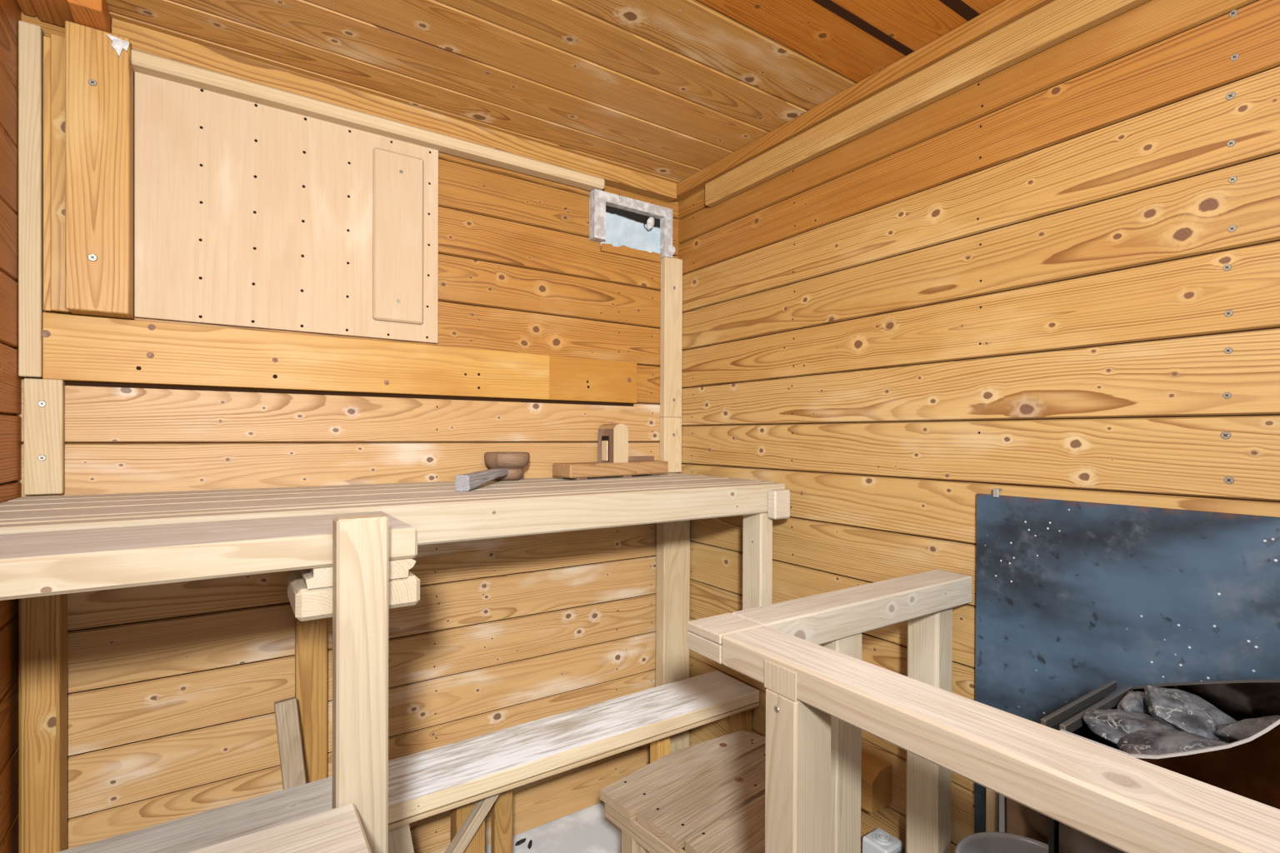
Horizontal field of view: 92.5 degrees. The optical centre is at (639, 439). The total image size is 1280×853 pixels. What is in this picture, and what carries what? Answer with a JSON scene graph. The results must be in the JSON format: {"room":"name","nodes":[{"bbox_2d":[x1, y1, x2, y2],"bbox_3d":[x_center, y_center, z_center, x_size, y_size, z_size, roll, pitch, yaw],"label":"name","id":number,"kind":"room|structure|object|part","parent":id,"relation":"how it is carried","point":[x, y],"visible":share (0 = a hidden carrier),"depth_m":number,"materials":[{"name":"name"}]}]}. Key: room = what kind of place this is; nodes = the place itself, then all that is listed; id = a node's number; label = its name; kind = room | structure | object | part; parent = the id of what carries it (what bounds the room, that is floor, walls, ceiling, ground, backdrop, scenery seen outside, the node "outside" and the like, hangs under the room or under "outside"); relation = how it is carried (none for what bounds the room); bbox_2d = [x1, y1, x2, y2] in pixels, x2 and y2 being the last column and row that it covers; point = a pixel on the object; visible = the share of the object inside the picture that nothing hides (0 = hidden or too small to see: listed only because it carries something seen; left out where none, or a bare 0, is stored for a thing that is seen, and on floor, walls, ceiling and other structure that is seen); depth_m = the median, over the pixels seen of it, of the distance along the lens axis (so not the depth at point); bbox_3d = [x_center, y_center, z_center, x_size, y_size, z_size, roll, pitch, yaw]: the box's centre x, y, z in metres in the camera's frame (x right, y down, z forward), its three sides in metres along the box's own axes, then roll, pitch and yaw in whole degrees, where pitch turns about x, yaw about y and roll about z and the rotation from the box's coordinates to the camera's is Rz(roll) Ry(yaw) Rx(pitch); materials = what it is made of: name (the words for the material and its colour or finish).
{"room":"sauna","nodes":[
{"label":"sauna","id":0,"kind":"room"},
{"bbox_2d":[0,0,22,852],"bbox_3d":[-0.540,0.142,0.228,0.006,1.908,2.219,0,0,-34],"label":"wall","id":1,"kind":"structure","parent":0,"point":[11,442],"depth_m":1.07,"materials":[{"name":"orange wood"}]},
{"bbox_2d":[15,0,74,26],"bbox_3d":[-0.637,-0.786,0.455,0.082,0.026,1.675,0,0,-34],"label":"trim","id":2,"kind":"structure","parent":1,"relation":"attached to","point":[55,12],"depth_m":1.11,"materials":[{"name":"orange wood"}]},
{"bbox_2d":[16,11,679,852],"bbox_3d":[-0.514,0.136,1.560,1.564,1.908,0.008,0,0,-34],"label":"wall","id":3,"kind":"structure","parent":0,"point":[173,689],"depth_m":1.55,"materials":[{"name":"brown wood"}]},
{"bbox_2d":[18,20,44,378],"bbox_3d":[-1.120,-0.436,1.128,0.030,0.644,0.028,0,0,-34],"label":"trim","id":4,"kind":"structure","parent":3,"relation":"attached to","point":[31,310],"depth_m":1.12,"materials":[{"name":"brown wood"}]},
{"bbox_2d":[23,378,64,494],"bbox_3d":[-1.111,-0.004,1.142,0.053,0.214,0.021,0,0,-34],"label":"trim","id":5,"kind":"structure","parent":3,"relation":"attached to","point":[43,399],"depth_m":1.14,"materials":[{"name":"brown wood"}]},
{"bbox_2d":[43,35,54,312],"bbox_3d":[-1.103,-0.492,1.143,0.012,0.507,0.022,0,0,-34],"label":"board","id":6,"kind":"object","parent":3,"relation":"attached to","point":[47,40],"visible":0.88,"depth_m":1.13,"materials":[{"name":"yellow wood"}]},
{"bbox_2d":[50,33,72,314],"bbox_3d":[-1.084,-0.493,1.149,0.026,0.510,0.032,0,0,-34],"label":"board","id":7,"kind":"object","parent":3,"relation":"attached to","point":[57,42],"visible":0.75,"depth_m":1.13,"materials":[{"name":"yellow wood"}]},
{"bbox_2d":[66,0,111,33],"bbox_3d":[-1.012,-0.782,1.130,0.046,0.044,0.135,0,0,-34],"label":"trim","id":8,"kind":"structure","parent":3,"relation":"attached to","point":[95,14],"depth_m":1.10,"materials":[{"name":"orange wood"}]},
{"bbox_2d":[65,20,134,319],"bbox_3d":[-1.023,-0.498,1.163,0.090,0.522,0.076,0,0,-34],"label":"board","id":9,"kind":"object","parent":3,"relation":"attached to","point":[99,83],"visible":0.98,"depth_m":1.13,"materials":[{"name":"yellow wood"}]},
{"bbox_2d":[105,33,129,57],"bbox_3d":[-0.977,-0.734,1.146,0.034,0.036,0.004,0,0,-34],"label":"paper scrap","id":10,"kind":"object","parent":9,"relation":"attached to","point":[118,44],"visible":1,"depth_m":1.15,"materials":[{"name":"white paper"}]},
{"bbox_2d":[134,71,438,344],"bbox_3d":[-0.752,-0.490,1.374,0.592,0.496,0.029,0,0,-34],"label":"plywood panel","id":11,"kind":"object","parent":3,"relation":"attached to","point":[247,214],"depth_m":1.35,"materials":[{"name":"brown wood"}]},
{"bbox_3d":[-0.583,-0.487,1.480,0.115,0.406,0.016,0,0,-34],"label":"cover strip","id":12,"kind":"part","parent":11,"relation":"part of","materials":[{"name":"beige wood"}]},
{"bbox_2d":[41,312,637,403],"bbox_3d":[-0.563,-0.172,1.509,1.324,0.124,0.020,0,0,-34],"label":"board","id":13,"kind":"object","parent":3,"relation":"attached to","point":[76,347],"visible":1,"depth_m":1.37,"materials":[{"name":"brown wood"}]},
{"bbox_2d":[130,48,604,190],"bbox_3d":[-0.566,-0.741,1.485,1.097,0.030,0.046,0,0,-34],"label":"trim","id":14,"kind":"structure","parent":3,"relation":"attached to","point":[143,62],"depth_m":1.40,"materials":[{"name":"brown wood"}]},
{"bbox_2d":[111,18,676,202],"bbox_3d":[-0.457,-0.780,1.562,1.354,0.048,0.040,0,0,-34],"label":"trim","id":15,"kind":"structure","parent":3,"relation":"attached to","point":[142,38],"depth_m":1.43,"materials":[{"name":"orange wood"}]},
{"bbox_2d":[589,189,675,263],"bbox_3d":[-0.015,-0.640,1.866,0.301,0.166,0.032,0,0,-34],"label":"vent","id":16,"kind":"object","parent":3,"relation":"attached to","point":[623,226],"visible":1,"depth_m":1.86,"materials":[{"name":"white paint"}]},
{"bbox_3d":[-0.026,-0.634,1.873,0.216,0.124,0.003,0,0,-34],"label":"plate","id":17,"kind":"part","parent":16,"relation":"part of","materials":[{"name":"metal"}]},
{"bbox_2d":[660,256,682,473],"bbox_3d":[0.100,-0.234,1.949,0.070,0.680,0.027,0,0,-34],"label":"trim","id":18,"kind":"structure","parent":3,"relation":"attached to","point":[671,329],"depth_m":1.94,"materials":[{"name":"brown wood"}]},
{"bbox_2d":[105,0,1004,184],"bbox_3d":[0.098,-0.802,0.650,1.564,0.010,2.220,0,0,-34],"label":"ceiling","id":19,"kind":"structure","parent":0,"point":[667,90],"depth_m":1.27,"materials":[{"name":"brown wood"}]},
{"bbox_2d":[485,801,684,852],"bbox_3d":[0.095,1.127,0.651,1.600,0.060,2.300,0,0,-34],"label":"floor","id":20,"kind":"structure","parent":0,"point":[587,830],"depth_m":1.69,"materials":[{"name":"concrete"}]},
{"bbox_2d":[188,803,371,852],"bbox_3d":[-0.454,0.756,0.499,0.437,0.680,0.204,0,0,-34],"label":"bench","id":21,"kind":"object","parent":20,"relation":"on","point":[339,830],"visible":1,"depth_m":0.64,"materials":[{"name":"brown wood"}]},
{"bbox_2d":[0,473,789,852],"bbox_3d":[-0.286,0.591,1.222,1.521,1.004,0.810,0,0,-34],"label":"bench","id":22,"kind":"object","parent":20,"relation":"on","point":[351,550],"visible":0.84,"depth_m":1.02,"materials":[{"name":"brown wood"}]},
{"bbox_3d":[-1.092,0.634,1.122,0.053,0.912,0.072,0,0,-34],"label":"leg","id":23,"kind":"part","parent":22,"relation":"part of","materials":[{"name":"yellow wood"}]},
{"bbox_2d":[274,696,305,789],"bbox_3d":[-0.735,0.658,1.289,0.058,0.214,0.077,0,0,-34],"label":"stub","id":24,"kind":"object","parent":22,"relation":"attached to","point":[292,771],"visible":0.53,"depth_m":1.28,"materials":[{"name":"brown wood"}]},
{"bbox_3d":[-0.745,0.634,1.387,0.063,0.912,0.026,0,0,-34],"label":"leg","id":25,"kind":"part","parent":22,"relation":"part of","materials":[{"name":"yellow wood"}]},
{"bbox_3d":[-0.332,0.593,0.725,0.056,1.004,0.036,0,0,-34],"label":"leg","id":26,"kind":"part","parent":22,"relation":"part of","materials":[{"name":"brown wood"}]},
{"bbox_2d":[455,451,529,491],"bbox_3d":[-0.369,0.070,1.449,0.116,0.072,0.378,0,0,12],"label":"ladle","id":27,"kind":"object","parent":22,"relation":"on","point":[504,466],"visible":1,"depth_m":1.52,"materials":[{"name":"brown wood"}]},
{"bbox_3d":[-0.351,0.089,1.393,0.030,0.035,0.275,0,0,6],"label":"handle","id":28,"kind":"part","parent":27,"relation":"part of","materials":[{"name":"grey wood"}]},
{"bbox_2d":[484,451,529,480],"bbox_3d":[-0.342,0.070,1.577,0.116,0.072,0.116,0,0,-34],"label":"bowl","id":29,"kind":"object","parent":22,"relation":"on","point":[512,463],"depth_m":1.54,"materials":[{"name":"brown wood"}]},
{"bbox_2d":[552,424,668,479],"bbox_3d":[-0.075,0.032,1.724,0.352,0.149,0.088,0,0,-41],"label":"wooden holder","id":30,"kind":"object","parent":22,"relation":"on","point":[614,460],"visible":1,"depth_m":1.69,"materials":[{"name":"brown wood"}]},
{"bbox_3d":[0.102,0.635,1.907,0.101,0.912,0.045,0,0,-34],"label":"leg","id":31,"kind":"part","parent":22,"relation":"part of","materials":[{"name":"brown wood"}]},
{"bbox_3d":[0.293,0.348,1.529,0.043,0.332,0.066,0,0,-34],"label":"leg","id":32,"kind":"part","parent":22,"relation":"part of","materials":[{"name":"brown wood"}]},
{"bbox_2d":[55,670,759,852],"bbox_3d":[-0.353,0.887,1.316,1.516,0.410,0.176,0,0,-34],"label":"bench","id":33,"kind":"object","parent":20,"relation":"on","point":[471,777],"visible":0.73,"depth_m":1.31,"materials":[{"name":"brown wood"}]},
{"bbox_3d":[-0.439,0.910,1.180,0.102,0.366,0.027,0,0,-34],"label":"leg","id":34,"kind":"part","parent":33,"relation":"part of","materials":[{"name":"brown wood"}]},
{"bbox_3d":[-0.379,0.903,1.346,0.063,0.378,0.045,0,0,-34],"label":"leg","id":35,"kind":"part","parent":33,"relation":"part of","materials":[{"name":"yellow wood"}]},
{"bbox_3d":[-0.322,0.903,1.427,0.044,0.378,0.026,0,0,-34],"label":"leg","id":36,"kind":"part","parent":33,"relation":"part of","materials":[{"name":"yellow wood"}]},
{"bbox_3d":[0.054,0.904,1.657,0.040,0.378,0.040,0,0,-34],"label":"leg","id":37,"kind":"part","parent":33,"relation":"part of","materials":[{"name":"yellow wood"}]},
{"bbox_3d":[0.279,0.904,1.697,0.041,0.378,0.045,0,0,-34],"label":"leg","id":38,"kind":"part","parent":33,"relation":"part of","materials":[{"name":"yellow wood"}]},
{"bbox_2d":[515,838,525,846],"bbox_3d":[-0.322,1.088,1.652,0.035,0.006,0.009,0,0,-41],"label":"chip","id":39,"kind":"object","parent":20,"relation":"on","point":[522,841],"visible":1,"depth_m":1.65,"materials":[{"name":"black"}]},
{"bbox_2d":[527,840,532,849],"bbox_3d":[-0.294,1.088,1.643,0.009,0.006,0.032,0,0,3],"label":"chip","id":40,"kind":"object","parent":20,"relation":"on","point":[530,843],"visible":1,"depth_m":1.64,"materials":[{"name":"black"}]},
{"bbox_2d":[600,730,765,852],"bbox_3d":[0.194,0.929,1.337,0.473,0.330,0.393,0,0,-34],"label":"wooden stool","id":41,"kind":"object","parent":20,"relation":"on","point":[708,797],"visible":0.69,"depth_m":1.30,"materials":[{"name":"brown wood"}]},
{"bbox_3d":[-0.011,0.939,1.298,0.040,0.309,0.045,0,0,-34],"label":"leg","id":42,"kind":"part","parent":41,"relation":"part of","materials":[{"name":"brown wood"}]},
{"bbox_2d":[687,570,1279,852],"bbox_3d":[0.628,0.682,0.611,0.642,0.835,1.106,0,0,-34],"label":"guard rail","id":43,"kind":"object","parent":20,"relation":"on","point":[820,700],"visible":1,"depth_m":0.71,"materials":[{"name":"brown wood"}]},
{"bbox_3d":[0.191,0.684,0.746,0.066,0.828,0.050,0,0,-34],"label":"post","id":44,"kind":"part","parent":43,"relation":"part of","materials":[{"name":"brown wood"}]},
{"bbox_3d":[0.352,0.288,1.026,0.639,0.052,0.073,0,0,-34],"label":"short rail","id":45,"kind":"part","parent":43,"relation":"part of","materials":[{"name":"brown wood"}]},
{"bbox_3d":[0.326,0.706,0.992,0.064,0.782,0.030,0,0,-34],"label":"post","id":46,"kind":"part","parent":43,"relation":"part of","materials":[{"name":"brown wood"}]},
{"bbox_3d":[0.562,0.706,1.193,0.056,0.782,0.066,0,0,-34],"label":"post","id":47,"kind":"part","parent":43,"relation":"part of","materials":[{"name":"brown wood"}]},
{"bbox_2d":[985,788,999,832],"bbox_3d":[0.654,0.833,1.137,0.020,0.530,0.016,0,0,-34],"label":"batten","id":48,"kind":"object","parent":20,"relation":"on","point":[992,797],"visible":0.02,"depth_m":1.13,"materials":[{"name":"brown wood"}]},
{"bbox_2d":[955,831,1048,852],"bbox_3d":[0.624,0.896,0.982,0.219,0.400,0.214,0,0,-34],"label":"plastic bucket","id":49,"kind":"object","parent":20,"relation":"on","point":[988,842],"visible":0.92,"depth_m":1.07,"materials":[{"name":"grey plastic"}]},
{"bbox_2d":[999,794,1048,844],"bbox_3d":[0.790,0.839,0.935,0.008,0.520,0.462,0,0,-34],"label":"panel","id":50,"kind":"object","parent":20,"relation":"on","point":[1017,819],"visible":0.02,"depth_m":1.09,"materials":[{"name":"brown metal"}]},
{"bbox_2d":[974,488,1279,834],"bbox_3d":[0.936,0.598,0.748,0.016,1.005,1.040,0,0,-34],"label":"metal sheet","id":51,"kind":"object","parent":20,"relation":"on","point":[1073,598],"visible":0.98,"depth_m":0.99,"materials":[{"name":"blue metal"}]},
{"bbox_2d":[1040,679,1279,852],"bbox_3d":[0.723,0.655,0.613,0.230,0.891,0.512,0,0,-34],"label":"heater","id":52,"kind":"object","parent":20,"relation":"on","point":[1249,767],"depth_m":0.73,"materials":[{"name":"metal"}]},
{"bbox_3d":[0.601,0.363,0.746,0.110,0.047,0.107,0,0,23],"label":"heater stone","id":53,"kind":"part","parent":52,"relation":"part of","materials":[{"name":"grey stone"}]},
{"bbox_3d":[0.657,0.363,0.813,0.087,0.049,0.038,0,0,-27],"label":"heater stone","id":54,"kind":"part","parent":52,"relation":"part of","materials":[{"name":"grey stone"}]},
{"bbox_3d":[0.637,0.505,0.538,0.004,0.590,0.477,0,0,-34],"label":"plate","id":55,"kind":"part","parent":52,"relation":"part of","materials":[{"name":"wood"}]},
{"bbox_3d":[0.615,0.353,0.671,0.106,0.053,0.146,0,0,-31],"label":"heater stone","id":56,"kind":"part","parent":52,"relation":"part of","materials":[{"name":"grey stone"}]},
{"bbox_3d":[0.688,0.346,0.760,0.094,0.045,0.089,0,0,23],"label":"heater stone","id":57,"kind":"part","parent":52,"relation":"part of","materials":[{"name":"grey stone"}]},
{"bbox_3d":[0.820,0.535,0.661,0.004,0.530,0.477,0,0,-34],"label":"plate","id":58,"kind":"part","parent":52,"relation":"part of","materials":[{"name":"metal"}]},
{"bbox_3d":[0.729,0.346,0.681,0.098,0.058,0.125,0,0,-31],"label":"heater stone","id":59,"kind":"part","parent":52,"relation":"part of","materials":[{"name":"grey stone"}]},
{"bbox_3d":[0.427,1.003,1.420,0.104,0.185,0.430,0,0,-34],"label":"sill timber","id":60,"kind":"structure","parent":20,"relation":"on","visible":0},
{"bbox_2d":[862,828,903,852],"bbox_3d":[0.514,0.875,1.296,0.062,0.071,0.064,0,0,-34],"label":"junction box","id":61,"kind":"object","parent":60,"relation":"on","point":[878,841],"visible":1,"depth_m":1.29,"materials":[{"name":"grey plastic"}]},
{"bbox_2d":[676,0,1279,852],"bbox_3d":[0.729,0.144,1.080,0.007,1.908,2.219,0,0,-34],"label":"wall","id":62,"kind":"structure","parent":0,"point":[1055,275],"depth_m":1.17,"materials":[{"name":"brown wood"}]},
{"bbox_2d":[673,0,1053,202],"bbox_3d":[0.665,-0.778,1.139,0.036,0.038,1.999,0,0,-34],"label":"trim","id":63,"kind":"structure","parent":62,"relation":"attached to","point":[1007,12],"depth_m":1.34,"materials":[{"name":"brown wood"}]},
{"bbox_2d":[860,750,891,814],"bbox_3d":[0.485,0.754,1.373,0.068,0.084,0.130,0,0,-34],"label":"wall bracket","id":64,"kind":"object","parent":62,"relation":"attached to","point":[876,773],"visible":0.46,"depth_m":1.32,"materials":[{"name":"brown wood"}]},
{"bbox_2d":[705,0,1149,206],"bbox_3d":[0.714,-0.724,1.073,0.028,0.068,1.835,0,0,-34],"label":"trim","id":65,"kind":"structure","parent":62,"relation":"attached to","point":[1056,22],"depth_m":1.24,"materials":[{"name":"brown wood"}]}
]}

